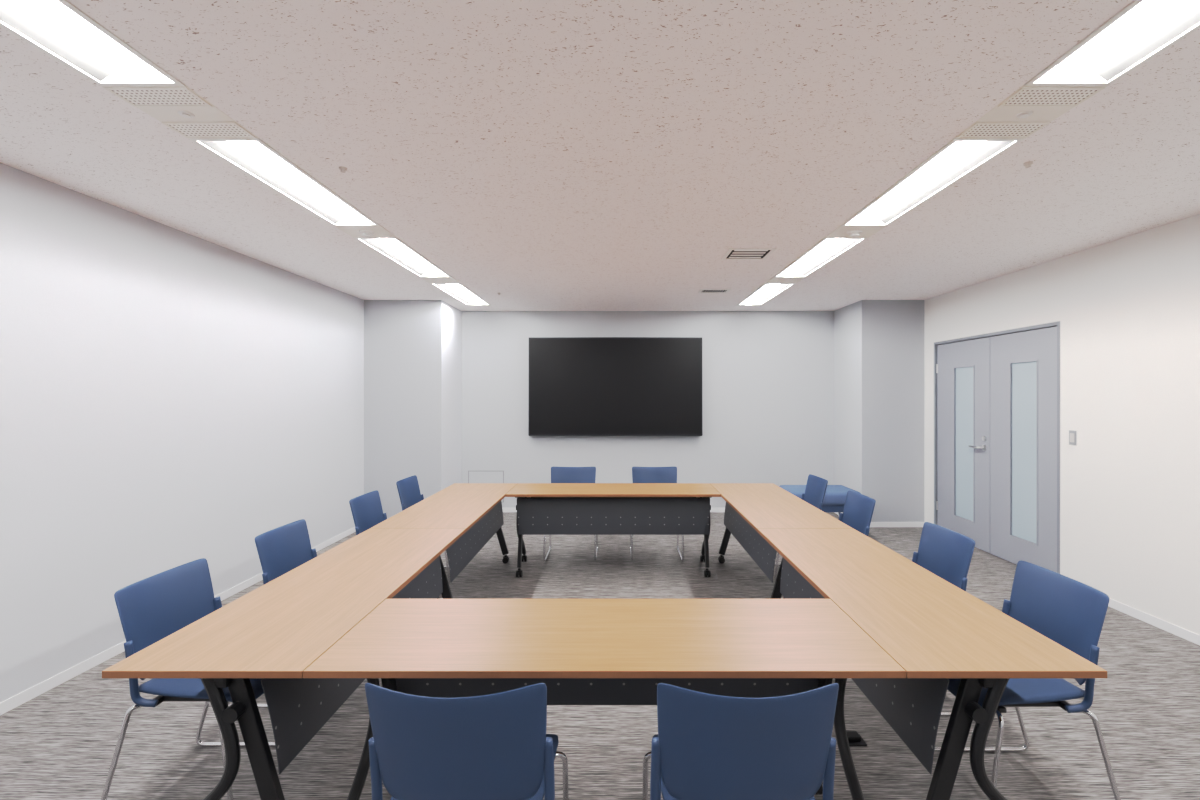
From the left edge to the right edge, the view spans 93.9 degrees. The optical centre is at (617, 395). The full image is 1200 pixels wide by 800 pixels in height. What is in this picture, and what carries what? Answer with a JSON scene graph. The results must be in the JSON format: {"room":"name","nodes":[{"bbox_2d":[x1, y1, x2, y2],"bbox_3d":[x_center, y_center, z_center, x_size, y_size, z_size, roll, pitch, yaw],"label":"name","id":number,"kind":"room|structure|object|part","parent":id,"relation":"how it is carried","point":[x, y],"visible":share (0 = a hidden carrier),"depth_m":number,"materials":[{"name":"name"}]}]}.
{"room":"conference room","nodes":[
{"label":"conference room","id":0,"kind":"room"},
{"bbox_2d":[0,163,363,701],"bbox_3d":[-3.035,0.206,2.515,0.100,2.668,10.030,0,0,0],"label":"wall","id":1,"kind":"structure","parent":0,"point":[170,397],"depth_m":3.49,"materials":[{"name":"paint"}]},
{"bbox_2d":[0,527,355,714],"bbox_3d":[-2.981,1.510,2.090,0.008,0.060,8.980,0,0,0],"label":"baseboard","id":2,"kind":"structure","parent":1,"relation":"attached to","point":[38,689],"depth_m":3.12,"materials":[{"name":"white"}]},
{"bbox_2d":[0,0,1199,310],"bbox_3d":[0.307,-1.178,2.515,6.785,0.100,10.030,0,0,0],"label":"ceiling","id":3,"kind":"structure","parent":0,"point":[543,155],"depth_m":2.42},
{"bbox_2d":[0,0,183,85],"bbox_3d":[-1.725,-1.169,1.405,0.304,0.089,1.250,0,0,0],"label":"ceiling light","id":4,"kind":"object","parent":3,"relation":"attached to","point":[59,29],"visible":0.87,"depth_m":1.82,"materials":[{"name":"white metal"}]},
{"bbox_2d":[103,87,211,106],"bbox_3d":[-1.725,-1.125,2.107,0.300,0.005,0.135,0,0,0],"label":"ceiling vent","id":5,"kind":"object","parent":3,"relation":"in","point":[135,96],"visible":1,"depth_m":2.10,"materials":[{"name":"white metal"}]},
{"bbox_3d":[-1.725,-1.125,2.107,0.276,0.003,0.115,0,0,0],"label":"perforated plate","id":6,"kind":"part","parent":5,"relation":"part of","materials":[{"name":"white metal"}]},
{"bbox_2d":[102,85,257,137],"bbox_3d":[-1.725,-1.167,2.240,0.310,0.081,0.416,0,0,0],"label":"trim","id":7,"kind":"structure","parent":3,"relation":"attached to","point":[162,114],"depth_m":2.23,"materials":[{"name":"white metal"}]},
{"bbox_2d":[178,110,194,117],"bbox_3d":[-1.725,-1.122,2.238,0.056,0.010,0.056,0,0,0],"label":"smoke detector","id":8,"kind":"object","parent":7,"relation":"attached to","point":[186,114],"visible":1,"depth_m":2.23,"materials":[{"name":"white plastic"}]},
{"bbox_2d":[161,122,256,137],"bbox_3d":[-1.725,-1.125,2.370,0.300,0.005,0.140,0,0,0],"label":"grille","id":9,"kind":"object","parent":7,"relation":"attached to","point":[187,129],"visible":1,"depth_m":2.36,"materials":[{"name":"white metal"}]},
{"bbox_2d":[189,138,379,225],"bbox_3d":[-1.725,-1.169,3.075,0.304,0.089,1.250,0,0,0],"label":"ceiling light","id":10,"kind":"object","parent":3,"relation":"attached to","point":[254,157],"visible":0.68,"depth_m":2.94,"materials":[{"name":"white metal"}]},
{"bbox_2d":[339,166,346,172],"bbox_3d":[-1.360,-1.118,2.770,0.040,0.020,0.040,0,0,0],"label":"sprinkler","id":11,"kind":"object","parent":3,"relation":"attached to","point":[343,169],"visible":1,"depth_m":2.76,"materials":[{"name":"grey metal"}]},
{"bbox_2d":[335,225,396,237],"bbox_3d":[-1.725,-1.167,3.840,0.310,0.083,0.276,0,0,0],"label":"trim","id":12,"kind":"structure","parent":3,"relation":"attached to","point":[379,231],"depth_m":3.83,"materials":[{"name":"white"}]},
{"bbox_2d":[359,230,373,236],"bbox_3d":[-1.725,-1.110,3.840,0.100,0.030,0.100,0,0,0],"label":"smoke detector","id":13,"kind":"object","parent":12,"relation":"attached to","point":[365,233],"visible":1,"depth_m":3.82,"materials":[{"name":"white plastic"}]},
{"bbox_2d":[355,238,451,276],"bbox_3d":[-1.725,-1.169,4.640,0.304,0.089,1.320,0,0,0],"label":"ceiling light","id":14,"kind":"object","parent":3,"relation":"attached to","point":[396,250],"visible":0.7,"depth_m":4.61,"materials":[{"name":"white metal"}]},
{"bbox_2d":[420,277,459,282],"bbox_3d":[-1.725,-1.167,5.450,0.310,0.083,0.296,0,0,0],"label":"trim","id":15,"kind":"structure","parent":3,"relation":"attached to","point":[428,279],"depth_m":5.41,"materials":[{"name":"white"}]},
{"bbox_2d":[430,283,490,304],"bbox_3d":[-1.725,-1.169,6.260,0.304,0.089,1.320,0,0,0],"label":"ceiling light","id":16,"kind":"object","parent":3,"relation":"attached to","point":[460,292],"visible":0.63,"depth_m":6.27,"materials":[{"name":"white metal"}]},
{"bbox_2d":[698,289,730,292],"bbox_3d":[1.030,-1.124,6.000,0.320,0.008,0.220,0,0,0],"label":"ceiling vent","id":17,"kind":"object","parent":3,"relation":"in","point":[700,290],"visible":1,"depth_m":5.98,"materials":[{"name":"white metal"}]},
{"bbox_2d":[721,248,776,259],"bbox_3d":[1.030,-1.124,4.440,0.360,0.008,0.340,0,0,0],"label":"ceiling vent","id":18,"kind":"object","parent":3,"relation":"in","point":[732,253],"visible":1,"depth_m":4.42,"materials":[{"name":"white metal"}]},
{"bbox_2d":[737,283,795,304],"bbox_3d":[1.625,-1.169,6.260,0.304,0.089,1.320,0,0,0],"label":"ceiling light","id":19,"kind":"object","parent":3,"relation":"attached to","point":[766,292],"visible":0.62,"depth_m":6.28,"materials":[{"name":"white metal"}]},
{"bbox_2d":[766,277,804,282],"bbox_3d":[1.625,-1.167,5.450,0.310,0.083,0.296,0,0,0],"label":"trim","id":20,"kind":"structure","parent":3,"relation":"attached to","point":[773,279],"depth_m":5.41,"materials":[{"name":"white"}]},
{"bbox_2d":[774,238,866,276],"bbox_3d":[1.625,-1.169,4.640,0.304,0.089,1.320,0,0,0],"label":"ceiling light","id":21,"kind":"object","parent":3,"relation":"attached to","point":[826,250],"visible":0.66,"depth_m":4.61,"materials":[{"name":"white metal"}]},
{"bbox_2d":[825,225,885,237],"bbox_3d":[1.625,-1.167,3.840,0.310,0.083,0.276,0,0,0],"label":"trim","id":22,"kind":"structure","parent":3,"relation":"attached to","point":[841,231],"depth_m":3.83,"materials":[{"name":"white"}]},
{"bbox_2d":[847,230,862,236],"bbox_3d":[1.625,-1.110,3.840,0.100,0.030,0.100,0,0,0],"label":"smoke detector","id":23,"kind":"object","parent":22,"relation":"attached to","point":[854,233],"visible":1,"depth_m":3.82,"materials":[{"name":"white plastic"}]},
{"bbox_2d":[841,138,1023,225],"bbox_3d":[1.625,-1.169,3.075,0.304,0.089,1.250,0,0,0],"label":"ceiling light","id":24,"kind":"object","parent":3,"relation":"attached to","point":[959,157],"visible":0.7,"depth_m":2.95,"materials":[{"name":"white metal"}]},
{"bbox_2d":[1023,161,1032,167],"bbox_3d":[1.985,-1.118,2.710,0.040,0.020,0.040,0,0,0],"label":"sprinkler","id":25,"kind":"object","parent":3,"relation":"attached to","point":[1028,164],"visible":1,"depth_m":2.70,"materials":[{"name":"grey metal"}]},
{"bbox_2d":[955,85,1106,137],"bbox_3d":[1.625,-1.167,2.240,0.310,0.081,0.416,0,0,0],"label":"trim","id":26,"kind":"structure","parent":3,"relation":"attached to","point":[997,114],"depth_m":2.23,"materials":[{"name":"white metal"}]},
{"bbox_2d":[957,122,1049,137],"bbox_3d":[1.625,-1.125,2.370,0.300,0.005,0.140,0,0,0],"label":"grille","id":27,"kind":"object","parent":26,"relation":"attached to","point":[979,129],"visible":1,"depth_m":2.36,"materials":[{"name":"white metal"}]},
{"bbox_2d":[1016,110,1032,117],"bbox_3d":[1.625,-1.122,2.238,0.056,0.010,0.056,0,0,0],"label":"smoke detector","id":28,"kind":"object","parent":26,"relation":"attached to","point":[1024,114],"visible":1,"depth_m":2.23,"materials":[{"name":"white plastic"}]},
{"bbox_2d":[998,87,1104,106],"bbox_3d":[1.625,-1.125,2.107,0.300,0.005,0.135,0,0,0],"label":"ceiling vent","id":29,"kind":"object","parent":3,"relation":"in","point":[1025,96],"visible":1,"depth_m":2.10,"materials":[{"name":"white metal"}]},
{"bbox_3d":[1.625,-1.125,2.107,0.276,0.003,0.115,0,0,0],"label":"perforated plate","id":30,"kind":"part","parent":29,"relation":"part of","materials":[{"name":"white metal"}]},
{"bbox_2d":[1024,0,1199,85],"bbox_3d":[1.625,-1.169,1.405,0.304,0.089,1.250,0,0,0],"label":"ceiling light","id":31,"kind":"object","parent":3,"relation":"attached to","point":[1142,30],"visible":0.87,"depth_m":1.83,"materials":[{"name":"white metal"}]},
{"bbox_2d":[0,512,1199,799],"bbox_3d":[0.307,1.590,2.515,6.785,0.100,10.030,0,0,0],"label":"floor","id":32,"kind":"structure","parent":0,"point":[60,743],"depth_m":2.60,"materials":[{"name":"carpet"}]},
{"bbox_2d":[101,558,274,799],"bbox_3d":[-1.600,1.122,2.225,0.514,0.833,0.487,0,0,0],"label":"chair","id":33,"kind":"object","parent":32,"relation":"on","point":[151,609],"visible":0.49,"depth_m":2.15,"materials":[{"name":"blue plastic"}]},
{"bbox_3d":[-1.793,0.875,2.225,0.131,0.343,0.456,0,0,0],"label":"backrest","id":34,"kind":"part","parent":33,"relation":"part of","materials":[{"name":"blue plastic"}]},
{"bbox_3d":[-1.608,1.321,2.019,0.492,0.435,0.076,0,0,0],"label":"leg","id":35,"kind":"part","parent":33,"relation":"part of","materials":[{"name":"silver metal"}]},
{"bbox_3d":[-1.570,1.121,2.225,0.270,0.027,0.380,0,0,0],"label":"seat frame","id":36,"kind":"part","parent":33,"relation":"part of","materials":[{"name":"black metal"}]},
{"bbox_3d":[-1.549,1.096,2.225,0.413,0.077,0.430,0,0,0],"label":"seat","id":37,"kind":"part","parent":33,"relation":"part of","materials":[{"name":"blue fabric"}]},
{"bbox_3d":[-1.608,1.321,2.430,0.492,0.435,0.076,0,0,0],"label":"leg","id":38,"kind":"part","parent":33,"relation":"part of","materials":[{"name":"silver metal"}]},
{"bbox_2d":[102,528,465,799],"bbox_3d":[-1.240,1.180,2.568,0.598,0.720,1.798,0,0,0],"label":"conference table","id":39,"kind":"object","parent":32,"relation":"on","point":[275,631],"visible":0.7,"depth_m":1.96,"materials":[{"name":"brown wood"}]},
{"bbox_3d":[-1.240,0.881,2.568,0.400,0.078,1.680,0,0,0],"label":"under frame","id":40,"kind":"part","parent":39,"relation":"part of","materials":[{"name":"black metal"}]},
{"bbox_3d":[-1.083,1.032,2.568,0.048,0.305,1.670,0,0,0],"label":"modesty panel","id":41,"kind":"part","parent":39,"relation":"part of","materials":[{"name":"black metal"}]},
{"bbox_2d":[255,519,316,707],"bbox_3d":[-1.600,1.122,3.000,0.514,0.833,0.487,0,0,0],"label":"chair","id":42,"kind":"object","parent":32,"relation":"on","point":[282,549],"visible":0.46,"depth_m":3.04,"materials":[{"name":"blue plastic"}]},
{"bbox_3d":[-1.608,1.321,2.795,0.492,0.435,0.076,0,0,0],"label":"leg","id":43,"kind":"part","parent":42,"relation":"part of","materials":[{"name":"silver metal"}]},
{"bbox_3d":[-1.793,0.875,3.000,0.131,0.343,0.456,0,0,0],"label":"backrest","id":44,"kind":"part","parent":42,"relation":"part of","materials":[{"name":"blue plastic"}]},
{"bbox_2d":[349,490,386,534],"bbox_3d":[-1.600,1.122,3.980,0.514,0.833,0.487,0,0,0],"label":"chair","id":45,"kind":"object","parent":32,"relation":"on","point":[366,509],"visible":0.41,"depth_m":4.05,"materials":[{"name":"blue plastic"}]},
{"bbox_2d":[396,475,449,582],"bbox_3d":[-1.600,1.122,4.780,0.514,0.833,0.487,0,0,0],"label":"chair","id":46,"kind":"object","parent":32,"relation":"on","point":[408,488],"visible":0.4,"depth_m":4.84,"materials":[{"name":"blue plastic"}]},
{"bbox_3d":[-1.793,0.875,4.780,0.131,0.343,0.456,0,0,0],"label":"backrest","id":47,"kind":"part","parent":46,"relation":"part of","materials":[{"name":"blue plastic"}]},
{"bbox_3d":[-1.608,1.321,4.574,0.492,0.435,0.076,0,0,0],"label":"leg","id":48,"kind":"part","parent":46,"relation":"part of","materials":[{"name":"silver metal"}]},
{"bbox_2d":[371,483,517,598],"bbox_3d":[-1.240,1.180,4.368,0.598,0.720,1.798,0,0,0],"label":"conference table","id":49,"kind":"object","parent":32,"relation":"on","point":[475,507],"visible":0.64,"depth_m":4.12,"materials":[{"name":"brown wood"}]},
{"bbox_3d":[-1.083,1.032,4.368,0.048,0.305,1.670,0,0,0],"label":"modesty panel","id":50,"kind":"part","parent":49,"relation":"part of","materials":[{"name":"black metal"}]},
{"bbox_2d":[365,683,567,799],"bbox_3d":[-0.402,1.122,1.585,0.487,0.833,0.514,0,0,0],"label":"chair","id":51,"kind":"object","parent":32,"relation":"on","point":[496,746],"visible":1,"depth_m":1.38,"materials":[{"name":"blue plastic"}]},
{"bbox_3d":[-0.402,1.096,1.636,0.430,0.077,0.413,0,0,0],"label":"seat","id":52,"kind":"part","parent":51,"relation":"part of","materials":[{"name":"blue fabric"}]},
{"bbox_3d":[-0.197,1.321,1.577,0.076,0.435,0.492,0,0,0],"label":"leg","id":53,"kind":"part","parent":51,"relation":"part of","materials":[{"name":"silver metal"}]},
{"bbox_2d":[543,466,597,561],"bbox_3d":[-0.445,1.122,5.395,0.487,0.833,0.514,0,0,0],"label":"chair","id":54,"kind":"object","parent":32,"relation":"on","point":[558,474],"visible":0.26,"depth_m":5.61,"materials":[{"name":"blue fabric"}]},
{"bbox_3d":[-0.650,1.321,5.403,0.076,0.435,0.492,0,0,0],"label":"leg","id":55,"kind":"part","parent":54,"relation":"part of","materials":[{"name":"silver metal"}]},
{"bbox_3d":[-0.445,0.875,5.588,0.456,0.343,0.131,0,0,0],"label":"backrest","id":56,"kind":"part","parent":54,"relation":"part of","materials":[{"name":"blue plastic"}]},
{"bbox_3d":[-0.239,1.321,5.403,0.076,0.435,0.492,0,0,0],"label":"leg","id":57,"kind":"part","parent":54,"relation":"part of","materials":[{"name":"silver metal"}]},
{"bbox_2d":[303,599,905,799],"bbox_3d":[-0.040,1.180,1.968,1.798,0.720,0.598,0,0,0],"label":"conference table","id":58,"kind":"object","parent":32,"relation":"on","point":[584,651],"visible":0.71,"depth_m":1.95,"materials":[{"name":"brown wood"}]},
{"bbox_3d":[-0.040,1.032,2.126,1.670,0.305,0.048,0,0,0],"label":"modesty panel","id":59,"kind":"part","parent":58,"relation":"part of","materials":[{"name":"black metal"}]},
{"bbox_2d":[505,483,720,576],"bbox_3d":[-0.040,1.180,4.968,1.798,0.720,0.598,0,0,0],"label":"conference table","id":60,"kind":"object","parent":32,"relation":"on","point":[542,508],"visible":1,"depth_m":4.80,"materials":[{"name":"brown wood"}]},
{"bbox_3d":[-0.040,0.881,4.968,1.680,0.078,0.400,0,0,0],"label":"under frame","id":61,"kind":"part","parent":60,"relation":"part of","materials":[{"name":"black metal"}]},
{"bbox_3d":[-0.040,1.032,4.811,1.670,0.305,0.048,0,0,0],"label":"modesty panel","id":62,"kind":"part","parent":60,"relation":"part of","materials":[{"name":"black metal"}]},
{"bbox_2d":[630,466,683,561],"bbox_3d":[0.365,1.122,5.395,0.487,0.833,0.514,0,0,0],"label":"chair","id":63,"kind":"object","parent":32,"relation":"on","point":[639,474],"visible":0.27,"depth_m":5.61,"materials":[{"name":"blue plastic"}]},
{"bbox_3d":[0.160,1.321,5.403,0.076,0.435,0.492,0,0,0],"label":"leg","id":64,"kind":"part","parent":63,"relation":"part of","materials":[{"name":"silver metal"}]},
{"bbox_3d":[0.365,0.875,5.588,0.456,0.343,0.131,0,0,0],"label":"backrest","id":65,"kind":"part","parent":63,"relation":"part of","materials":[{"name":"blue fabric"}]},
{"bbox_3d":[0.571,1.321,5.403,0.076,0.435,0.492,0,0,0],"label":"leg","id":66,"kind":"part","parent":63,"relation":"part of","materials":[{"name":"silver metal"}]},
{"bbox_2d":[643,683,838,799],"bbox_3d":[0.322,1.122,1.585,0.487,0.833,0.514,0,0,0],"label":"chair","id":67,"kind":"object","parent":32,"relation":"on","point":[706,746],"visible":1,"depth_m":1.38,"materials":[{"name":"blue plastic"}]},
{"bbox_3d":[0.117,1.321,1.577,0.076,0.435,0.492,0,0,0],"label":"leg","id":68,"kind":"part","parent":67,"relation":"part of","materials":[{"name":"silver metal"}]},
{"bbox_3d":[0.322,1.096,1.636,0.430,0.077,0.413,0,0,0],"label":"seat","id":69,"kind":"part","parent":67,"relation":"part of","materials":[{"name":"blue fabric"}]},
{"bbox_2d":[710,483,851,598],"bbox_3d":[1.160,1.180,4.368,0.598,0.720,1.798,0,0,0],"label":"conference table","id":70,"kind":"object","parent":32,"relation":"on","point":[749,507],"visible":0.62,"depth_m":4.12,"materials":[{"name":"brown wood"}]},
{"bbox_3d":[1.002,1.032,4.368,0.048,0.305,1.670,0,0,0],"label":"modesty panel","id":71,"kind":"part","parent":70,"relation":"part of","materials":[{"name":"black metal"}]},
{"bbox_2d":[774,474,827,580],"bbox_3d":[1.525,1.122,4.840,0.514,0.833,0.487,0,0,0],"label":"chair","id":72,"kind":"object","parent":32,"relation":"on","point":[816,487],"visible":0.41,"depth_m":4.91,"materials":[{"name":"blue fabric"}]},
{"bbox_3d":[1.533,1.321,4.635,0.492,0.435,0.076,0,0,0],"label":"leg","id":73,"kind":"part","parent":72,"relation":"part of","materials":[{"name":"silver metal"}]},
{"bbox_3d":[1.718,0.875,4.840,0.131,0.343,0.456,0,0,0],"label":"backrest","id":74,"kind":"part","parent":72,"relation":"part of","materials":[{"name":"blue plastic"}]},
{"bbox_2d":[779,485,860,519],"bbox_3d":[2.220,1.280,6.200,0.760,0.520,0.540,0,0,0],"label":"upholstered bench","id":75,"kind":"object","parent":32,"relation":"on","point":[835,495],"visible":0.29,"depth_m":5.96,"materials":[{"name":"blue fabric"}]},
{"bbox_2d":[779,485,860,505],"bbox_3d":[2.220,1.095,6.200,0.760,0.150,0.540,0,0,0],"label":"seat cushion","id":76,"kind":"object","parent":75,"relation":"on","point":[835,495],"depth_m":5.95,"materials":[{"name":"blue fabric"}]},
{"bbox_2d":[846,731,866,745],"bbox_3d":[1.050,1.526,2.500,0.090,0.028,0.080,0,0,0],"label":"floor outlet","id":77,"kind":"object","parent":32,"relation":"on","point":[854,739],"visible":0.71,"depth_m":2.48,"materials":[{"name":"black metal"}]},
{"bbox_2d":[839,490,875,535],"bbox_3d":[1.525,1.122,3.980,0.514,0.833,0.487,0,0,0],"label":"chair","id":78,"kind":"object","parent":32,"relation":"on","point":[858,510],"visible":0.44,"depth_m":4.05,"materials":[{"name":"blue plastic"}]},
{"bbox_2d":[757,528,1106,799],"bbox_3d":[1.160,1.180,2.568,0.598,0.720,1.798,0,0,0],"label":"conference table","id":79,"kind":"object","parent":32,"relation":"on","point":[938,632],"visible":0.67,"depth_m":1.96,"materials":[{"name":"brown wood"}]},
{"bbox_3d":[1.002,1.032,2.568,0.048,0.305,1.670,0,0,0],"label":"modesty panel","id":80,"kind":"part","parent":79,"relation":"part of","materials":[{"name":"black metal"}]},
{"bbox_3d":[1.160,0.881,2.568,0.400,0.078,1.680,0,0,0],"label":"under frame","id":81,"kind":"part","parent":79,"relation":"part of","materials":[{"name":"black metal"}]},
{"bbox_2d":[912,522,974,715],"bbox_3d":[1.525,1.122,2.930,0.514,0.833,0.487,0,0,0],"label":"chair","id":82,"kind":"object","parent":32,"relation":"on","point":[946,553],"visible":0.34,"depth_m":2.97,"materials":[{"name":"blue plastic"}]},
{"bbox_3d":[1.718,0.875,2.930,0.131,0.343,0.456,0,0,0],"label":"backrest","id":83,"kind":"part","parent":82,"relation":"part of","materials":[{"name":"blue fabric"}]},
{"bbox_3d":[1.533,1.321,2.724,0.492,0.435,0.076,0,0,0],"label":"leg","id":84,"kind":"part","parent":82,"relation":"part of","materials":[{"name":"silver metal"}]},
{"bbox_2d":[934,560,1120,799],"bbox_3d":[1.525,1.122,2.190,0.514,0.833,0.487,0,0,0],"label":"chair","id":85,"kind":"object","parent":32,"relation":"on","point":[1069,612],"visible":0.59,"depth_m":2.11,"materials":[{"name":"blue plastic"}]},
{"bbox_3d":[1.533,1.321,2.396,0.492,0.435,0.076,0,0,0],"label":"leg","id":86,"kind":"part","parent":85,"relation":"part of","materials":[{"name":"silver metal"}]},
{"bbox_3d":[1.474,1.096,2.190,0.413,0.077,0.430,0,0,0],"label":"seat","id":87,"kind":"part","parent":85,"relation":"part of","materials":[{"name":"blue fabric"}]},
{"bbox_3d":[1.495,1.121,2.190,0.270,0.027,0.380,0,0,0],"label":"seat frame","id":88,"kind":"part","parent":85,"relation":"part of","materials":[{"name":"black metal"}]},
{"bbox_3d":[1.533,1.321,1.984,0.492,0.435,0.076,0,0,0],"label":"leg","id":89,"kind":"part","parent":85,"relation":"part of","materials":[{"name":"silver metal"}]},
{"bbox_3d":[1.718,0.875,2.190,0.131,0.343,0.456,0,0,0],"label":"backrest","id":90,"kind":"part","parent":85,"relation":"part of","materials":[{"name":"blue plastic"}]},
{"bbox_2d":[364,300,923,521],"bbox_3d":[0.307,0.206,7.055,6.585,2.668,0.950,0,0,0],"label":"wall","id":91,"kind":"structure","parent":0,"point":[837,396],"depth_m":7.43,"materials":[{"name":"white paint"}]},
{"bbox_2d":[468,471,503,501],"bbox_3d":[-1.750,1.200,7.426,0.474,0.420,0.009,0,0,0],"label":"access panel","id":92,"kind":"object","parent":91,"relation":"attached to","point":[473,476],"visible":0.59,"depth_m":7.42,"materials":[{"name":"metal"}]},
{"bbox_2d":[528,337,701,435],"bbox_3d":[-0.033,-0.122,7.364,2.270,1.285,0.132,0,0,0],"label":"wall display","id":93,"kind":"object","parent":91,"relation":"attached to","point":[578,386],"visible":1,"depth_m":7.30,"materials":[{"name":"black glass"}]},
{"bbox_2d":[502,508,923,526],"bbox_3d":[0.307,1.510,7.001,6.569,0.060,0.858,0,0,0],"label":"baseboard","id":94,"kind":"structure","parent":91,"relation":"attached to","point":[873,524],"depth_m":6.57,"materials":[{"name":"white"}]},
{"bbox_2d":[924,214,1199,634],"bbox_3d":[3.670,0.206,2.515,0.140,2.668,10.030,0,0,0],"label":"wall","id":95,"kind":"structure","parent":0,"point":[1127,309],"depth_m":4.01,"materials":[{"name":"paint"}]},
{"bbox_2d":[936,337,989,552],"bbox_3d":[3.607,0.478,5.902,0.107,2.108,0.897,0,0,0],"label":"door","id":96,"kind":"structure","parent":95,"relation":"in","point":[963,367],"depth_m":5.87,"materials":[{"name":"grey paint"}]},
{"bbox_3d":[3.640,0.490,5.860,0.016,1.580,0.320,0,0,0],"label":"glass panel","id":97,"kind":"part","parent":96,"relation":"part of","materials":[{"name":"white glass"}]},
{"bbox_3d":[3.582,0.511,5.599,0.057,0.026,0.162,0,0,0],"label":"handle","id":98,"kind":"part","parent":96,"relation":"part of","materials":[{"name":"metal"}]},
{"bbox_2d":[934,321,1059,573],"bbox_3d":[3.663,0.465,5.470,0.134,2.150,1.820,0,0,0],"label":"trim","id":99,"kind":"structure","parent":95,"relation":"attached to","point":[1053,324],"depth_m":4.91,"materials":[{"name":"grey metal"}]},
{"bbox_2d":[990,326,1056,572],"bbox_3d":[3.634,0.478,5.019,0.052,2.108,0.857,0,0,0],"label":"door","id":100,"kind":"structure","parent":95,"relation":"in","point":[1023,365],"depth_m":5.00,"materials":[{"name":"grey paint"}]},
{"bbox_3d":[3.640,0.490,5.000,0.016,1.580,0.320,0,0,0],"label":"glass panel","id":101,"kind":"part","parent":100,"relation":"part of","materials":[{"name":"white glass"}]},
{"bbox_2d":[924,522,1199,644],"bbox_3d":[3.596,1.510,2.086,0.008,0.060,8.972,0,0,0],"label":"baseboard","id":102,"kind":"structure","parent":95,"relation":"attached to","point":[1176,630],"depth_m":3.73,"materials":[{"name":"white"}]},
{"bbox_2d":[1069,431,1075,444],"bbox_3d":[3.594,0.330,4.430,0.012,0.110,0.064,0,0,0],"label":"light switch","id":103,"kind":"object","parent":95,"relation":"attached to","point":[1072,434],"visible":1,"depth_m":4.42,"materials":[{"name":"grey plastic"}]}
]}

